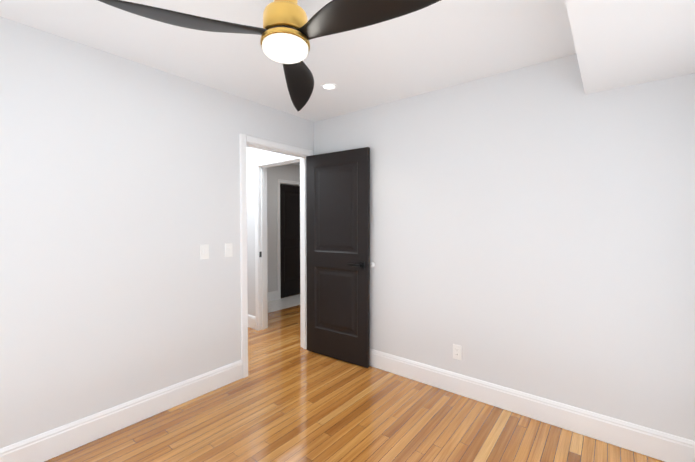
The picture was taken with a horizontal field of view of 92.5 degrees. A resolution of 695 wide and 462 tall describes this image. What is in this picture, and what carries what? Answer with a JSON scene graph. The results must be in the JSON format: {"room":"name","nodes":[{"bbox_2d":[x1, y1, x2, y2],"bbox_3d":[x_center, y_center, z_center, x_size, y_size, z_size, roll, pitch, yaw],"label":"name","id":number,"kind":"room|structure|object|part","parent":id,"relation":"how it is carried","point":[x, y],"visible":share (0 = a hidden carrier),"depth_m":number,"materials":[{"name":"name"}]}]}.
{"room":"empty bedroom","nodes":[
{"label":"empty bedroom","id":0,"kind":"room"},
{"bbox_2d":[0,16,313,448],"bbox_3d":[-1.464,0.083,2.311,0.120,2.440,3.640,1,2,38],"label":"wall","id":1,"kind":"structure","parent":0,"point":[119,190],"depth_m":2.13,"materials":[{"name":"paint"}]},
{"bbox_2d":[0,360,241,461],"bbox_3d":[-1.684,1.230,1.954,0.017,0.159,2.443,1,2,38],"label":"baseboard","id":2,"kind":"structure","parent":1,"relation":"attached to","point":[45,446],"depth_m":2.16,"materials":[{"name":"paint"}]},
{"bbox_2d":[200,244,208,258],"bbox_3d":[-1.127,0.165,2.631,0.012,0.115,0.070,1,2,38],"label":"light switch","id":3,"kind":"object","parent":1,"relation":"attached to","point":[204,251],"visible":1,"depth_m":2.63,"materials":[{"name":"white plastic"}]},
{"bbox_2d":[225,243,232,256],"bbox_3d":[-0.994,0.161,2.796,0.020,0.115,0.070,1,2,38],"label":"light switch","id":4,"kind":"object","parent":1,"relation":"attached to","point":[228,249],"visible":1,"depth_m":2.79,"materials":[{"name":"white plastic"}]},
{"bbox_2d":[239,133,312,377],"bbox_3d":[-0.998,0.207,3.604,1.028,2.127,1.033,1,2,38],"label":"door frame","id":5,"kind":"structure","parent":1,"relation":"attached to","point":[244,139],"depth_m":3.39,"materials":[{"name":"paint"}]},
{"bbox_2d":[306,147,369,367],"bbox_3d":[-0.112,0.246,3.294,0.754,2.040,0.035,1,2,35],"label":"door","id":6,"kind":"structure","parent":5,"relation":"attached to","point":[338,237],"depth_m":3.25,"materials":[{"name":"black paint"}]},
{"bbox_2d":[348,262,364,268],"bbox_3d":[0.082,0.318,3.105,0.157,0.064,0.054,1,2,35],"label":"lever","id":7,"kind":"object","parent":6,"relation":"attached to","point":[360,265],"visible":1,"depth_m":3.08,"materials":[{"name":"black metal"}]},
{"bbox_2d":[267,164,299,291],"bbox_3d":[-1.209,-0.010,6.004,0.120,2.440,2.500,1,2,38],"label":"wall","id":8,"kind":"structure","parent":0,"point":[290,172],"depth_m":5.80,"materials":[{"name":"paint"}]},
{"bbox_2d":[268,290,277,301],"bbox_3d":[-1.584,1.142,5.452,0.017,0.159,1.123,1,2,38],"label":"baseboard","id":9,"kind":"structure","parent":8,"relation":"attached to","point":[272,295],"depth_m":5.80,"materials":[{"name":"paint"}]},
{"bbox_2d":[268,294,299,312],"bbox_3d":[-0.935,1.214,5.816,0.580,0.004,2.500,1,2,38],"label":"baseboard","id":10,"kind":"structure","parent":8,"relation":"attached to","point":[283,303],"depth_m":5.59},
{"bbox_2d":[277,179,299,298],"bbox_3d":[-1.004,0.141,6.254,0.138,2.127,0.894,1,2,38],"label":"door frame","id":11,"kind":"structure","parent":8,"relation":"attached to","point":[287,182],"depth_m":5.88,"materials":[{"name":"paint"}]},
{"bbox_2d":[280,184,299,296],"bbox_3d":[-0.996,0.172,6.248,0.035,2.040,0.754,1,2,38],"label":"hall door","id":12,"kind":"structure","parent":8,"relation":"in","point":[290,238],"depth_m":6.14,"materials":[{"name":"black paint"}]},
{"bbox_2d":[0,0,575,164],"bbox_3d":[-0.647,-1.212,3.290,6.540,0.100,6.240,1,2,38],"label":"ceiling","id":13,"kind":"structure","parent":0,"point":[441,44],"depth_m":2.03,"materials":[{"name":"paint"}]},
{"bbox_2d":[98,0,440,110],"bbox_3d":[-0.221,-0.926,1.313,1.100,0.351,1.106,-1,-2,38],"label":"ceiling fan","id":14,"kind":"object","parent":13,"relation":"hanging from","point":[288,31],"visible":1,"depth_m":1.32,"materials":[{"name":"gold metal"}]},
{"bbox_3d":[-0.593,-0.802,1.281,0.612,0.070,0.146,1,-2,-26],"label":"blade","id":15,"kind":"part","parent":14,"relation":"part of","materials":[{"name":"black plastic"}]},
{"bbox_3d":[-0.251,-0.789,1.776,0.146,0.070,0.612,0,-1,-1],"label":"blade","id":16,"kind":"part","parent":14,"relation":"part of","materials":[{"name":"black plastic"}]},
{"bbox_3d":[0.031,-0.803,1.220,0.612,0.071,0.146,-1,-2,30],"label":"blade","id":17,"kind":"part","parent":14,"relation":"part of","materials":[{"name":"black plastic"}]},
{"bbox_2d":[321,83,336,89],"bbox_3d":[-0.147,-1.142,2.634,0.128,0.006,0.128,1,2,38],"label":"recessed light","id":18,"kind":"object","parent":13,"relation":"in","point":[322,85],"depth_m":2.63,"materials":[{"name":"paint"}]},
{"bbox_3d":[-0.147,-1.143,2.634,0.092,0.002,0.092,1,2,38],"label":"recessed ceiling light lens","id":19,"kind":"part","parent":18,"relation":"part of","materials":[{"name":"white plastic"}]},
{"bbox_2d":[565,0,694,93],"bbox_3d":[0.725,-0.958,0.542,0.725,0.270,3.400,1,2,38],"label":"soffit beam","id":20,"kind":"structure","parent":13,"relation":"attached to","point":[620,43],"depth_m":1.48,"materials":[{"name":"paint"}]},
{"bbox_2d":[45,293,664,461],"bbox_3d":[-0.647,1.327,3.353,6.540,0.100,6.240,1,2,38],"label":"floor","id":21,"kind":"structure","parent":0,"point":[288,398],"depth_m":2.23,"materials":[{"name":"brown wood"}]},
{"bbox_2d":[246,54,694,440],"bbox_3d":[-0.320,0.050,3.636,6.420,2.440,0.140,1,2,38],"label":"wall","id":22,"kind":"structure","parent":0,"point":[532,229],"depth_m":2.27,"materials":[{"name":"paint"}]},
{"bbox_2d":[248,314,255,328],"bbox_3d":[-2.025,1.155,4.921,2.188,0.159,0.017,1,2,38],"label":"baseboard","id":23,"kind":"structure","parent":22,"relation":"attached to","point":[251,319],"depth_m":4.28,"materials":[{"name":"paint"}]},
{"bbox_2d":[258,159,299,329],"bbox_3d":[-0.757,0.221,3.975,0.850,2.080,0.124,1,2,38],"label":"trim","id":24,"kind":"structure","parent":22,"relation":"attached to","point":[262,201],"depth_m":4.21,"materials":[{"name":"paint"}]},
{"bbox_2d":[453,344,461,359],"bbox_3d":[0.870,0.963,2.644,0.070,0.115,0.011,1,2,38],"label":"duplex electrical outlet","id":25,"kind":"object","parent":22,"relation":"attached to","point":[457,351],"visible":1,"depth_m":2.64,"materials":[{"name":"white plastic"}]},
{"bbox_2d":[370,349,694,461],"bbox_3d":[0.831,1.212,2.671,3.060,0.159,0.023,1,2,38],"label":"baseboard","id":26,"kind":"structure","parent":22,"relation":"attached to","point":[643,440],"depth_m":2.24,"materials":[{"name":"paint"}]}
]}

